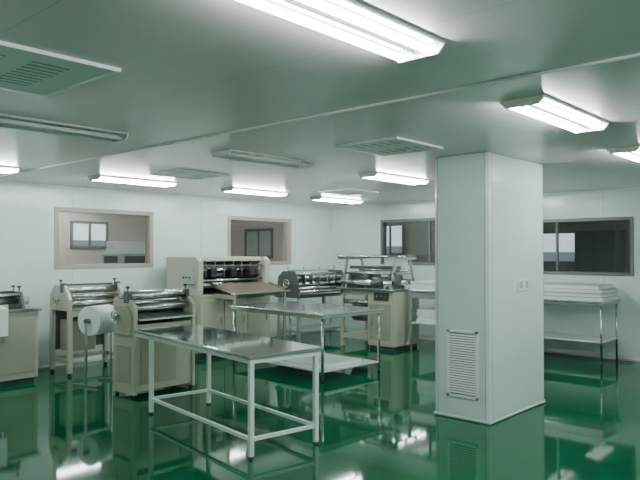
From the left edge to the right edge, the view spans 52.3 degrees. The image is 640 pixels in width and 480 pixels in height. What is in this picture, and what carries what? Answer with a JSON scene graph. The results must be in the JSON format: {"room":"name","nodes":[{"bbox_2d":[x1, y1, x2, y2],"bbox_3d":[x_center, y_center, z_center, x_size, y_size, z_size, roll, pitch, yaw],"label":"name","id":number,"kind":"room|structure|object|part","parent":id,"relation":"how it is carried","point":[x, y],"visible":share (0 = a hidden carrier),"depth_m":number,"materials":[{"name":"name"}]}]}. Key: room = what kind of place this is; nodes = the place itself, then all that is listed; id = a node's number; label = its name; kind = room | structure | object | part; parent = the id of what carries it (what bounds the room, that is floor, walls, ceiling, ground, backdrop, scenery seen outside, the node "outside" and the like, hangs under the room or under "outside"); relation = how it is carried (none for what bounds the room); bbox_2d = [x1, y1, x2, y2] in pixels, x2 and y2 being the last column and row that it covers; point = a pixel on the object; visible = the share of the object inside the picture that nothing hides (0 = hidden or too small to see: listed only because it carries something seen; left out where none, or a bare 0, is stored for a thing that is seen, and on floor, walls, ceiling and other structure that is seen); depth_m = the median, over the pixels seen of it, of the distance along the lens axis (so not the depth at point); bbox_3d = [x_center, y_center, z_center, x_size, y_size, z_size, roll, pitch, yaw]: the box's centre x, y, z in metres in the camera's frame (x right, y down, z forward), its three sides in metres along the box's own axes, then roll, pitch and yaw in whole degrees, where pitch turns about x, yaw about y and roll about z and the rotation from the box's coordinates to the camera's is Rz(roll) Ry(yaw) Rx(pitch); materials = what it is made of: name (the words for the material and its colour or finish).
{"room":"clean room","nodes":[
{"label":"clean room","id":0,"kind":"room"},
{"bbox_2d":[59,212,144,263],"bbox_3d":[-4.260,0.611,14.757,0.120,2.620,12.200,-1,-1,42],"label":"wall","id":1,"kind":"structure","parent":0,"point":[120,227],"depth_m":14.05,"materials":[{"name":"beige paint"}]},
{"bbox_2d":[70,221,107,247],"bbox_3d":[-4.917,-0.110,13.915,0.050,0.570,0.850,-1,-1,42],"label":"window","id":2,"kind":"structure","parent":1,"relation":"in","point":[83,234],"depth_m":13.89,"materials":[{"name":"clear glass"}]},
{"bbox_3d":[-4.925,-0.110,13.922,0.010,0.470,0.750,-1,-1,42],"label":"glass","id":3,"kind":"part","parent":2,"relation":"part of","materials":[{"name":"clear glass"}]},
{"bbox_2d":[0,185,328,362],"bbox_3d":[-4.194,0.508,9.193,0.120,2.620,13.270,-1,-1,42],"label":"wall","id":4,"kind":"structure","parent":0,"point":[182,227],"depth_m":10.43,"materials":[{"name":"white paint"}]},
{"bbox_2d":[54,207,153,268],"bbox_3d":[-3.349,-0.019,10.137,0.144,0.910,1.670,-1,-1,42],"label":"window","id":5,"kind":"structure","parent":4,"relation":"in","point":[149,216],"depth_m":10.11,"materials":[{"name":"beige metal"}]},
{"bbox_2d":[0,181,330,208],"bbox_3d":[-4.131,-0.777,9.159,0.050,0.050,13.030,-1,-1,42],"label":"trim","id":6,"kind":"structure","parent":4,"relation":"attached to","point":[1,182],"depth_m":10.62,"materials":[{"name":"white paint"}]},
{"bbox_2d":[38,329,329,367],"bbox_3d":[-4.131,1.782,9.113,0.050,0.070,13.030,-1,-1,42],"label":"baseboard","id":7,"kind":"structure","parent":4,"relation":"attached to","point":[98,357],"depth_m":9.80,"materials":[{"name":"metal"}]},
{"bbox_2d":[228,216,291,264],"bbox_3d":[-1.177,0.025,12.541,0.144,0.910,1.650,-1,-1,42],"label":"window","id":8,"kind":"structure","parent":4,"relation":"in","point":[287,222],"depth_m":12.92,"materials":[{"name":"beige metal"}]},
{"bbox_2d":[329,209,331,323],"bbox_3d":[0.219,0.586,13.972,0.060,2.500,0.060,-1,-1,42],"label":"trim","id":9,"kind":"structure","parent":4,"relation":"attached to","point":[330,265],"depth_m":13.95,"materials":[{"name":"white paint"}]},
{"bbox_2d":[0,0,639,206],"bbox_3d":[-0.043,-0.876,7.860,15.820,0.100,16.820,-1,-1,42],"label":"ceiling","id":10,"kind":"structure","parent":0,"point":[190,69],"depth_m":4.07,"materials":[{"name":"white paint"}]},
{"bbox_2d":[0,166,20,173],"bbox_3d":[-3.937,-0.812,7.145,0.300,0.055,1.176,-1,-1,42],"label":"lamp","id":11,"kind":"object","parent":10,"relation":"attached to","point":[3,169],"visible":1,"depth_m":7.46,"materials":[{"name":"white plastic"}]},
{"bbox_2d":[0,40,120,97],"bbox_3d":[-1.676,-0.898,3.398,0.860,0.020,0.910,-1,-1,42],"label":"ceiling vent","id":12,"kind":"object","parent":10,"relation":"in","point":[23,69],"visible":1,"depth_m":3.44,"materials":[{"name":"white metal"}]},
{"bbox_2d":[0,113,128,142],"bbox_3d":[-2.057,-0.852,4.975,0.300,0.055,1.176,-1,-1,42],"label":"lamp","id":13,"kind":"object","parent":10,"relation":"attached to","point":[6,120],"visible":1,"depth_m":4.98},
{"bbox_2d":[88,175,177,186],"bbox_3d":[-2.480,-0.783,8.726,0.300,0.055,1.176,-1,-1,42],"label":"lamp","id":14,"kind":"object","parent":10,"relation":"attached to","point":[105,178],"visible":1,"depth_m":8.63,"materials":[{"name":"white plastic"}]},
{"bbox_2d":[149,169,229,179],"bbox_3d":[-1.612,-0.812,8.077,0.640,0.020,0.740,-1,-1,42],"label":"ceiling vent","id":15,"kind":"object","parent":10,"relation":"in","point":[179,173],"visible":1,"depth_m":8.06,"materials":[{"name":"white metal"}]},
{"bbox_3d":[-1.612,-0.816,8.077,0.600,0.012,0.700,-1,-1,42],"label":"panel","id":16,"kind":"part","parent":15,"relation":"part of","materials":[{"name":"white metal"}]},
{"bbox_2d":[221,187,287,196],"bbox_3d":[-1.017,-0.754,10.301,0.300,0.055,1.176,-1,-1,42],"label":"lamp","id":17,"kind":"object","parent":10,"relation":"attached to","point":[232,189],"visible":1,"depth_m":10.20,"materials":[{"name":"white plastic"}]},
{"bbox_2d":[211,149,314,168],"bbox_3d":[-0.557,-0.821,6.679,0.300,0.055,1.176,-1,-1,42],"label":"lamp","id":18,"kind":"object","parent":10,"relation":"attached to","point":[232,154],"visible":1,"depth_m":6.57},
{"bbox_2d":[0,53,639,176],"bbox_3d":[-0.191,-0.876,4.772,11.660,0.014,0.020,-1,-1,42],"label":"trim","id":19,"kind":"structure","parent":10,"relation":"attached to","point":[637,54],"depth_m":4.19,"materials":[{"name":"white metal"}]},
{"bbox_2d":[310,197,363,203],"bbox_3d":[0.317,-0.724,11.926,0.300,0.055,1.176,-1,-1,42],"label":"lamp","id":20,"kind":"object","parent":10,"relation":"attached to","point":[327,199],"visible":1,"depth_m":11.84,"materials":[{"name":"white plastic"}]},
{"bbox_2d":[237,0,445,63],"bbox_3d":[0.078,-0.894,2.669,0.300,0.055,1.176,-1,-1,42],"label":"lamp","id":21,"kind":"object","parent":10,"relation":"attached to","point":[354,22],"visible":1,"depth_m":2.71,"materials":[{"name":"white plastic"}]},
{"bbox_2d":[319,188,378,194],"bbox_3d":[0.463,-0.769,10.447,0.640,0.020,0.740,-1,-1,42],"label":"ceiling vent","id":22,"kind":"object","parent":10,"relation":"in","point":[349,191],"visible":1,"depth_m":10.42,"materials":[{"name":"metal"}]},
{"bbox_3d":[0.463,-0.773,10.447,0.600,0.012,0.700,-1,-1,42],"label":"panel","id":23,"kind":"part","parent":22,"relation":"part of","materials":[{"name":"white metal"}]},
{"bbox_2d":[335,136,442,155],"bbox_3d":[0.636,-0.851,5.978,0.690,0.020,0.740,-1,-1,42],"label":"ceiling vent","id":24,"kind":"object","parent":10,"relation":"in","point":[396,145],"visible":1,"depth_m":5.92,"materials":[{"name":"metal"}]},
{"bbox_2d":[358,172,429,184],"bbox_3d":[0.975,-0.788,8.434,0.300,0.055,1.176,-1,-1,42],"label":"lamp","id":25,"kind":"object","parent":10,"relation":"attached to","point":[374,175],"visible":1,"depth_m":8.32,"materials":[{"name":"white plastic"}]},
{"bbox_2d":[500,94,608,132],"bbox_3d":[1.661,-0.860,4.540,0.300,0.055,1.176,-1,-1,42],"label":"lamp","id":26,"kind":"object","parent":10,"relation":"attached to","point":[543,107],"visible":1,"depth_m":4.43,"materials":[{"name":"white plastic"}]},
{"bbox_2d":[607,145,639,161],"bbox_3d":[3.192,-0.825,6.458,0.300,0.055,1.176,-1,-1,42],"label":"lamp","id":27,"kind":"object","parent":10,"relation":"attached to","point":[630,152],"visible":1,"depth_m":6.08,"materials":[{"name":"white plastic"}]},
{"bbox_2d":[0,329,639,479],"bbox_3d":[-0.043,1.843,7.810,15.820,0.100,16.820,-1,-1,42],"label":"floor","id":28,"kind":"structure","parent":0,"point":[374,425],"depth_m":6.06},
{"bbox_2d":[0,285,41,386],"bbox_3d":[-4.213,1.192,8.160,0.820,1.215,1.130,-1,-1,42],"label":"machine","id":29,"kind":"object","parent":28,"relation":"on","point":[18,321],"visible":1,"depth_m":8.15,"materials":[{"name":"beige metal"}]},
{"bbox_3d":[-3.767,1.319,8.105,0.012,0.680,0.450,-1,-1,42],"label":"door","id":30,"kind":"part","parent":29,"relation":"part of","materials":[{"name":"beige metal"}]},
{"bbox_2d":[0,305,41,312],"bbox_3d":[-4.220,0.880,8.172,0.800,0.040,1.130,-1,-1,42],"label":"countertop","id":31,"kind":"structure","parent":29,"relation":"on","point":[11,309],"depth_m":8.21,"materials":[{"name":"silver metal"}]},
{"bbox_3d":[-3.880,0.786,8.520,0.120,0.120,0.120,-1,-1,42],"label":"motor","id":32,"kind":"part","parent":29,"relation":"part of","materials":[{"name":"beige metal"}]},
{"bbox_2d":[49,278,123,376],"bbox_3d":[-3.255,1.179,9.094,0.550,1.275,0.919,-1,-1,42],"label":"machine","id":33,"kind":"object","parent":28,"relation":"on","point":[65,333],"visible":0.82,"depth_m":8.96,"materials":[{"name":"beige metal"}]},
{"bbox_3d":[-3.685,1.365,8.980,0.060,0.820,0.060,-1,-1,42],"label":"leg","id":34,"kind":"part","parent":33,"relation":"part of","materials":[{"name":"beige metal"}]},
{"bbox_3d":[-3.503,1.627,8.811,0.430,0.050,0.040,-1,-1,42],"label":"rail","id":35,"kind":"part","parent":33,"relation":"part of","materials":[{"name":"beige metal"}]},
{"bbox_3d":[-3.506,0.782,8.822,0.550,0.340,0.050,-1,-1,42],"label":"plate","id":36,"kind":"part","parent":33,"relation":"part of","materials":[{"name":"beige metal"}]},
{"bbox_3d":[-3.321,1.359,8.651,0.060,0.820,0.060,-1,-1,42],"label":"leg","id":37,"kind":"part","parent":33,"relation":"part of","materials":[{"name":"beige metal"}]},
{"bbox_3d":[-3.053,0.994,8.955,0.040,0.080,0.740,-1,-1,42],"label":"cross rail","id":38,"kind":"part","parent":33,"relation":"part of","materials":[{"name":"beige metal"}]},
{"bbox_3d":[-3.424,1.145,9.287,0.020,0.750,0.740,-1,-1,42],"label":"panel","id":39,"kind":"part","parent":33,"relation":"part of","materials":[{"name":"beige metal"}]},
{"bbox_3d":[-3.417,1.635,9.272,0.040,0.050,0.740,-1,-1,42],"label":"cross rail","id":40,"kind":"part","parent":33,"relation":"part of","materials":[{"name":"beige metal"}]},
{"bbox_3d":[-3.148,1.376,9.573,0.060,0.820,0.060,-1,-1,42],"label":"leg","id":41,"kind":"part","parent":33,"relation":"part of","materials":[{"name":"beige metal"}]},
{"bbox_3d":[-2.970,0.793,9.416,0.550,0.340,0.050,-1,-1,42],"label":"plate","id":42,"kind":"part","parent":33,"relation":"part of","materials":[{"name":"metal"}]},
{"bbox_2d":[73,304,112,388],"bbox_3d":[-2.773,1.310,8.173,0.400,0.980,0.460,0,-1,24],"label":"paper roll","id":43,"kind":"object","parent":28,"relation":"on","point":[92,320],"visible":0.85,"depth_m":8.03,"materials":[{"name":"white paper"}]},
{"bbox_2d":[102,241,144,263],"bbox_3d":[-3.331,0.942,11.582,0.606,1.840,0.856,-1,-1,42],"label":"office machine","id":44,"kind":"object","parent":28,"relation":"on","point":[118,252],"visible":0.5,"depth_m":11.35,"materials":[{"name":"white plastic"}]},
{"bbox_2d":[110,284,194,397],"bbox_3d":[-1.990,1.165,7.756,0.500,1.255,0.938,-1,-1,42],"label":"machine","id":45,"kind":"object","parent":28,"relation":"on","point":[143,309],"visible":0.9,"depth_m":7.59,"materials":[{"name":"beige metal"}]},
{"bbox_3d":[-2.243,1.223,7.505,0.460,1.070,0.040,-1,-1,42],"label":"panel","id":46,"kind":"part","parent":45,"relation":"part of","materials":[{"name":"beige metal"}]},
{"bbox_3d":[-2.116,1.236,7.929,0.020,1.000,0.760,-1,-1,42],"label":"panel","id":47,"kind":"part","parent":45,"relation":"part of","materials":[{"name":"silver metal"}]},
{"bbox_3d":[-1.876,1.359,7.601,0.012,0.580,0.480,-1,-1,42],"label":"door","id":48,"kind":"part","parent":45,"relation":"part of","materials":[{"name":"beige metal"}]},
{"bbox_3d":[-1.834,1.351,7.672,0.020,0.760,0.760,-1,-1,42],"label":"panel","id":49,"kind":"part","parent":45,"relation":"part of","materials":[{"name":"beige metal"}]},
{"bbox_2d":[138,309,193,320],"bbox_3d":[-1.864,0.881,7.707,0.240,0.080,0.740,-1,-1,42],"label":"tray","id":50,"kind":"object","parent":45,"relation":"on","point":[148,314],"depth_m":7.71,"materials":[{"name":"silver metal"}]},
{"bbox_3d":[-1.707,1.234,8.098,0.460,1.070,0.040,-1,-1,42],"label":"panel","id":51,"kind":"part","parent":45,"relation":"part of","materials":[{"name":"beige metal"}]},
{"bbox_2d":[166,256,289,358],"bbox_3d":[-1.513,1.062,10.726,1.410,1.570,1.644,-1,-1,42],"label":"machine","id":52,"kind":"object","parent":28,"relation":"on","point":[214,284],"visible":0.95,"depth_m":10.50,"materials":[{"name":"beige metal"}]},
{"bbox_3d":[-2.056,0.561,10.171,0.300,0.250,0.050,-1,-1,42],"label":"control panel","id":53,"kind":"part","parent":52,"relation":"part of","materials":[{"name":"beige metal"}]},
{"bbox_3d":[-1.692,1.298,10.220,0.015,0.720,0.470,-1,-1,42],"label":"cabinet door","id":54,"kind":"part","parent":52,"relation":"part of","materials":[{"name":"beige metal"}]},
{"bbox_3d":[-1.752,0.611,10.954,0.040,0.520,1.320,-1,-1,42],"label":"plate","id":55,"kind":"part","parent":52,"relation":"part of","materials":[{"name":"black paint"}]},
{"bbox_3d":[-1.468,0.880,10.107,0.510,0.070,0.030,-1,-1,42],"label":"table rail","id":56,"kind":"part","parent":52,"relation":"part of","materials":[{"name":"beige metal"}]},
{"bbox_3d":[-1.300,1.338,9.993,0.040,0.990,0.040,-1,-1,42],"label":"table leg","id":57,"kind":"part","parent":52,"relation":"part of","materials":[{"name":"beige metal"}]},
{"bbox_3d":[-1.364,1.304,10.584,0.015,0.720,0.470,-1,-1,42],"label":"cabinet door","id":58,"kind":"part","parent":52,"relation":"part of","materials":[{"name":"beige metal"}]},
{"bbox_3d":[-1.035,1.311,10.947,0.015,0.720,0.470,-1,-1,42],"label":"cabinet door","id":59,"kind":"part","parent":52,"relation":"part of","materials":[{"name":"beige metal"}]},
{"bbox_3d":[-0.758,0.895,10.893,0.510,0.070,0.030,-1,-1,42],"label":"table rail","id":60,"kind":"part","parent":52,"relation":"part of","materials":[{"name":"metal"}]},
{"bbox_3d":[-0.590,1.353,10.780,0.040,0.990,0.040,-1,-1,42],"label":"table leg","id":61,"kind":"part","parent":52,"relation":"part of","materials":[{"name":"beige metal"}]},
{"bbox_2d":[133,325,323,459],"bbox_3d":[-0.972,1.350,6.249,0.760,0.830,2.260,1,-1,-39],"label":"work table","id":62,"kind":"object","parent":28,"relation":"on","point":[251,349],"visible":1,"depth_m":5.83,"materials":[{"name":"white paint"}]},
{"bbox_3d":[-1.719,1.372,6.648,0.040,0.760,0.040,1,-1,-39],"label":"leg","id":63,"kind":"part","parent":62,"relation":"part of","materials":[{"name":"white paint"}]},
{"bbox_3d":[-1.205,1.380,7.063,0.040,0.760,0.040,1,-1,-39],"label":"leg","id":64,"kind":"part","parent":62,"relation":"part of","materials":[{"name":"white paint"}]},
{"bbox_3d":[-0.972,0.985,6.255,0.720,0.040,2.220,1,-1,-39],"label":"edge frame","id":65,"kind":"part","parent":62,"relation":"part of","materials":[{"name":"white paint"}]},
{"bbox_3d":[-0.551,1.345,5.201,0.040,0.760,0.040,1,-1,-39],"label":"leg","id":66,"kind":"part","parent":62,"relation":"part of","materials":[{"name":"white paint"}]},
{"bbox_3d":[-0.037,1.353,5.615,0.040,0.760,0.040,1,-1,-39],"label":"leg","id":67,"kind":"part","parent":62,"relation":"part of","materials":[{"name":"white paint"}]},
{"bbox_2d":[230,301,383,382],"bbox_3d":[-0.222,1.385,9.273,1.200,0.870,1.920,1,-1,-45],"label":"work table","id":68,"kind":"object","parent":28,"relation":"on","point":[321,311],"visible":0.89,"depth_m":8.91,"materials":[{"name":"silver metal"}]},
{"bbox_3d":[-1.255,1.390,9.529,0.037,0.770,0.038,1,-1,-45],"label":"leg","id":69,"kind":"part","parent":68,"relation":"part of","materials":[{"name":"silver metal"}]},
{"bbox_3d":[-0.474,1.404,10.307,0.037,0.770,0.038,1,-1,-45],"label":"leg","id":70,"kind":"part","parent":68,"relation":"part of","materials":[{"name":"silver metal"}]},
{"bbox_3d":[-0.222,1.000,9.280,1.160,0.040,1.880,1,-1,-45],"label":"edge frame","id":71,"kind":"part","parent":68,"relation":"part of","materials":[{"name":"silver metal"}]},
{"bbox_2d":[281,353,361,369],"bbox_3d":[0.021,1.648,8.894,0.807,0.049,0.758,-1,-1,40],"label":"paper stack","id":72,"kind":"object","parent":68,"relation":"on","point":[330,361],"visible":0.64,"depth_m":8.77,"materials":[{"name":"white paper"}]},
{"bbox_2d":[265,353,377,372],"bbox_3d":[-0.222,1.690,9.267,1.120,0.020,1.840,1,-1,-45],"label":"shelf","id":73,"kind":"object","parent":68,"relation":"attached to","point":[364,361],"depth_m":8.69,"materials":[{"name":"metal"}]},
{"bbox_3d":[0.031,1.366,8.239,0.037,0.770,0.038,1,-1,-45],"label":"leg","id":74,"kind":"part","parent":68,"relation":"part of","materials":[{"name":"silver metal"}]},
{"bbox_3d":[0.812,1.381,9.017,0.037,0.770,0.038,1,-1,-45],"label":"leg","id":75,"kind":"part","parent":68,"relation":"part of","materials":[{"name":"silver metal"}]},
{"bbox_2d":[275,266,346,342],"bbox_3d":[-0.142,1.188,12.293,0.680,1.375,1.438,-1,-1,42],"label":"press","id":76,"kind":"object","parent":28,"relation":"on","point":[300,285],"visible":0.91,"depth_m":11.98,"materials":[{"name":"silver metal"}]},
{"bbox_3d":[-0.744,1.460,12.009,0.060,0.820,0.060,-1,-1,42],"label":"leg","id":77,"kind":"part","parent":76,"relation":"part of","materials":[{"name":"metal"}]},
{"bbox_3d":[-0.586,0.777,11.831,0.550,0.420,0.030,-1,-1,42],"label":"plate","id":78,"kind":"part","parent":76,"relation":"part of","materials":[{"name":"grey metal"}]},
{"bbox_3d":[-0.381,1.454,11.681,0.060,0.820,0.060,-1,-1,42],"label":"leg","id":79,"kind":"part","parent":76,"relation":"part of","materials":[{"name":"silver metal"}]},
{"bbox_2d":[277,323,339,332],"bbox_3d":[-0.153,1.656,12.294,0.550,0.040,1.280,-1,-1,42],"label":"shelf","id":80,"kind":"object","parent":76,"relation":"attached to","point":[313,327],"depth_m":12.03,"materials":[{"name":"silver metal"}]},
{"bbox_3d":[-0.150,0.571,12.310,0.040,0.030,1.260,-1,-1,42],"label":"guide rail","id":81,"kind":"part","parent":76,"relation":"part of","materials":[{"name":"silver metal"}]},
{"bbox_3d":[0.099,0.977,12.079,0.030,0.030,1.360,-1,-1,42],"label":"guide rail","id":82,"kind":"part","parent":76,"relation":"part of","materials":[{"name":"silver metal"}]},
{"bbox_3d":[0.074,1.477,12.914,0.060,0.820,0.060,-1,-1,42],"label":"leg","id":83,"kind":"part","parent":76,"relation":"part of","materials":[{"name":"silver metal"}]},
{"bbox_3d":[0.279,0.794,12.788,0.550,0.420,0.030,-1,-1,42],"label":"plate","id":84,"kind":"part","parent":76,"relation":"part of","materials":[{"name":"silver metal"}]},
{"bbox_2d":[336,255,418,350],"bbox_3d":[1.015,1.060,11.435,1.210,1.600,0.905,-1,-1,42],"label":"machine","id":85,"kind":"object","parent":28,"relation":"on","point":[389,292],"visible":0.94,"depth_m":11.12,"materials":[{"name":"beige metal"}]},
{"bbox_3d":[0.403,1.362,11.581,0.060,1.000,0.060,-1,-1,42],"label":"leg","id":86,"kind":"part","parent":85,"relation":"part of","materials":[{"name":"beige metal"}]},
{"bbox_3d":[0.604,0.571,11.791,0.025,0.530,0.860,-1,-1,42],"label":"frame","id":87,"kind":"part","parent":85,"relation":"part of","materials":[{"name":"grey paint"}]},
{"bbox_3d":[0.873,1.372,12.100,0.060,1.000,0.060,-1,-1,42],"label":"leg","id":88,"kind":"part","parent":85,"relation":"part of","materials":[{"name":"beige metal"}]},
{"bbox_3d":[1.023,0.845,11.448,1.210,0.030,0.880,-1,-1,42],"label":"plate","id":89,"kind":"part","parent":85,"relation":"part of","materials":[{"name":"silver metal"}]},
{"bbox_3d":[0.958,0.751,10.982,0.220,0.120,0.120,-1,-1,42],"label":"motor","id":90,"kind":"part","parent":85,"relation":"part of","materials":[{"name":"grey metal"}]},
{"bbox_3d":[1.014,1.381,10.980,0.450,0.620,0.012,-1,-1,42],"label":"door","id":91,"kind":"part","parent":85,"relation":"part of","materials":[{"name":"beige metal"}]},
{"bbox_3d":[1.030,0.956,10.968,0.300,0.130,0.020,-1,-1,42],"label":"control panel","id":92,"kind":"part","parent":85,"relation":"part of","materials":[{"name":"black plastic"}]},
{"bbox_3d":[1.391,0.558,11.081,0.025,0.530,0.860,-1,-1,42],"label":"frame","id":93,"kind":"part","parent":85,"relation":"part of","materials":[{"name":"grey paint"}]},
{"bbox_2d":[407,289,434,350],"bbox_3d":[2.263,1.339,10.871,1.250,1.020,1.000,-1,-1,42],"label":"bench","id":94,"kind":"object","parent":28,"relation":"on","point":[422,294],"visible":0.2,"depth_m":10.85,"materials":[{"name":"silver metal"}]},
{"bbox_3d":[1.520,1.360,10.922,0.040,0.980,0.040,-1,-1,42],"label":"leg","id":95,"kind":"part","parent":94,"relation":"part of","materials":[{"name":"silver metal"}]},
{"bbox_2d":[410,280,434,290],"bbox_3d":[2.225,0.759,10.841,1.170,0.138,0.866,-1,-1,42],"label":"paper stack","id":96,"kind":"object","parent":94,"relation":"on","point":[426,284],"visible":0.21,"depth_m":10.77,"materials":[{"name":"white paper"}]},
{"bbox_2d":[411,321,434,325],"bbox_3d":[2.263,1.384,10.871,1.190,0.030,0.940,-1,-1,42],"label":"shelf","id":97,"kind":"object","parent":94,"relation":"attached to","point":[412,322],"depth_m":10.77,"materials":[{"name":"metal"}]},
{"bbox_2d":[416,307,434,322],"bbox_3d":[2.223,1.259,10.820,1.018,0.216,0.709,-1,-1,42],"label":"paper stack","id":98,"kind":"object","parent":94,"relation":"on","point":[426,315],"visible":0.21,"depth_m":10.79,"materials":[{"name":"white paper"}]},
{"bbox_2d":[434,151,545,424],"bbox_3d":[1.816,0.467,6.898,0.647,2.620,1.290,-1,-1,42],"label":"column","id":99,"kind":"structure","parent":28,"relation":"on","point":[489,293],"depth_m":6.48,"materials":[{"name":"grey paint"}]},
{"bbox_2d":[447,329,477,399],"bbox_3d":[1.397,1.218,6.402,0.340,0.660,0.014,-1,-1,42],"label":"vent grille","id":100,"kind":"object","parent":99,"relation":"attached to","point":[462,344],"depth_m":6.40,"materials":[{"name":"white metal"}]},
{"bbox_3d":[1.815,1.756,6.881,0.637,0.040,1.282,-1,-1,42],"label":"trim","id":101,"kind":"part","parent":99,"relation":"part of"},
{"bbox_2d":[517,279,523,290],"bbox_3d":[2.061,0.460,6.702,0.012,0.125,0.124,-1,-1,42],"label":"light switch","id":102,"kind":"object","parent":99,"relation":"attached to","point":[520,282],"depth_m":6.68,"materials":[{"name":"white plastic"}]},
{"bbox_2d":[523,278,528,290],"bbox_3d":[2.151,0.462,6.802,0.012,0.125,0.124,-1,-1,42],"label":"light switch","id":103,"kind":"object","parent":99,"relation":"attached to","point":[525,280],"depth_m":6.78,"materials":[{"name":"white plastic"}]},
{"bbox_2d":[544,299,620,365],"bbox_3d":[3.737,1.372,10.213,1.620,0.930,0.760,-1,-1,42],"label":"work table","id":104,"kind":"object","parent":28,"relation":"on","point":[600,339],"visible":0.52,"depth_m":9.82,"materials":[{"name":"silver metal"}]},
{"bbox_2d":[544,332,616,343],"bbox_3d":[3.737,1.507,10.210,1.540,0.020,0.680,-1,-1,42],"label":"shelf","id":105,"kind":"object","parent":104,"relation":"attached to","point":[547,335],"depth_m":9.97,"materials":[{"name":"metal"}]},
{"bbox_2d":[544,295,618,301],"bbox_3d":[3.737,0.878,10.207,1.580,0.056,0.720,-1,-1,42],"label":"panel","id":106,"kind":"object","parent":104,"relation":"on","point":[616,297],"visible":0.51,"depth_m":9.69,"materials":[{"name":"white paper"}]},
{"bbox_2d":[544,291,616,297],"bbox_3d":[3.730,0.821,10.215,1.540,0.056,0.700,-1,-1,42],"label":"panel","id":107,"kind":"object","parent":106,"relation":"on","point":[545,292],"visible":0.49,"depth_m":9.71,"materials":[{"name":"white paper"}]},
{"bbox_2d":[543,288,618,293],"bbox_3d":[3.737,0.764,10.210,1.560,0.056,0.720,-1,-1,42],"label":"panel","id":108,"kind":"object","parent":107,"relation":"on","point":[610,290],"visible":0.52,"depth_m":9.70,"materials":[{"name":"white paper"}]},
{"bbox_2d":[543,282,614,289],"bbox_3d":[3.723,0.707,10.224,1.500,0.056,0.680,-1,-1,42],"label":"panel","id":109,"kind":"object","parent":108,"relation":"on","point":[545,284],"visible":0.56,"depth_m":9.85,"materials":[{"name":"white plastic"}]},
{"bbox_3d":[3.737,0.958,10.220,1.580,0.040,0.720,-1,-1,42],"label":"edge frame","id":110,"kind":"part","parent":104,"relation":"part of","materials":[{"name":"silver metal"}]},
{"bbox_3d":[4.080,1.359,9.454,0.034,0.830,0.033,-1,-1,42],"label":"leg","id":111,"kind":"part","parent":104,"relation":"part of","materials":[{"name":"silver metal"}]},
{"bbox_3d":[4.526,1.367,9.948,0.034,0.830,0.033,-1,-1,42],"label":"leg","id":112,"kind":"part","parent":104,"relation":"part of","materials":[{"name":"silver metal"}]},
{"bbox_2d":[574,230,624,272],"bbox_3d":[5.654,0.852,13.180,0.800,2.080,0.640,-1,-1,42],"label":"storage cabinet","id":113,"kind":"object","parent":28,"relation":"on","point":[595,250],"visible":0.41,"depth_m":12.95,"materials":[{"name":"black paint"}]},
{"bbox_3d":[5.317,0.820,13.098,0.370,1.940,0.015,-1,-1,42],"label":"door","id":114,"kind":"part","parent":113,"relation":"part of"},
{"bbox_3d":[5.606,0.815,12.837,0.370,1.940,0.015,-1,-1,42],"label":"door","id":115,"kind":"part","parent":113,"relation":"part of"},
{"bbox_2d":[231,191,639,356],"bbox_3d":[3.249,0.548,11.329,15.620,2.620,0.120,-1,-1,42],"label":"wall","id":116,"kind":"structure","parent":0,"point":[354,231],"depth_m":10.66,"materials":[{"name":"white paint"}]},
{"bbox_2d":[244,228,272,257],"bbox_3d":[-1.461,0.084,15.493,0.980,0.700,0.030,-1,-1,42],"label":"window","id":117,"kind":"structure","parent":116,"relation":"in","point":[257,242],"depth_m":15.47,"materials":[{"name":"glass"}]},
{"bbox_3d":[-1.457,0.084,15.497,0.860,0.580,0.006,-1,-1,42],"label":"glass","id":118,"kind":"part","parent":117,"relation":"part of","materials":[{"name":"clear glass"}]},
{"bbox_2d":[380,218,434,264],"bbox_3d":[2.054,0.033,12.418,2.140,0.890,0.144,-1,-1,42],"label":"window","id":119,"kind":"structure","parent":116,"relation":"in","point":[383,223],"depth_m":12.92,"materials":[{"name":"grey metal"}]},
{"bbox_2d":[331,327,639,361],"bbox_3d":[4.568,1.798,9.999,11.670,0.070,0.050,-1,-1,42],"label":"baseboard","id":120,"kind":"structure","parent":116,"relation":"attached to","point":[550,350],"depth_m":10.43,"materials":[{"name":"metal"}]},
{"bbox_2d":[332,187,639,208],"bbox_3d":[4.568,-0.761,10.046,11.670,0.050,0.050,-1,-1,42],"label":"trim","id":121,"kind":"structure","parent":116,"relation":"attached to","point":[638,188],"depth_m":10.75,"materials":[{"name":"white paint"}]},
{"bbox_2d":[543,216,633,275],"bbox_3d":[3.958,0.111,10.697,2.270,0.910,0.144,-1,-1,42],"label":"window","id":122,"kind":"structure","parent":116,"relation":"in","point":[557,272],"depth_m":10.27,"materials":[{"name":"grey metal"}]},
{"bbox_2d":[387,220,629,272],"bbox_3d":[4.603,0.611,14.781,13.000,2.620,0.120,-1,-1,42],"label":"wall","id":123,"kind":"structure","parent":0,"point":[416,234],"depth_m":14.38,"materials":[{"name":"grey paint"}]},
{"bbox_2d":[387,224,404,254],"bbox_3d":[1.857,-0.011,17.160,0.850,0.810,0.050,-1,-1,42],"label":"window","id":124,"kind":"structure","parent":123,"relation":"in","point":[395,232],"depth_m":17.05,"materials":[{"name":"glass"}]},
{"bbox_3d":[1.863,-0.010,17.168,0.750,0.710,0.010,-1,-1,42],"label":"glass","id":125,"kind":"part","parent":124,"relation":"part of","materials":[{"name":"glass"}]},
{"bbox_2d":[543,231,574,263],"bbox_3d":[4.992,0.163,14.324,1.500,0.700,0.050,-1,-1,42],"label":"window","id":126,"kind":"structure","parent":123,"relation":"in","point":[566,238],"depth_m":14.12,"materials":[{"name":"glass"}]},
{"bbox_3d":[4.998,0.163,14.332,1.400,0.600,0.010,-1,-1,42],"label":"glass","id":127,"kind":"part","parent":126,"relation":"part of","materials":[{"name":"glass"}]}
]}

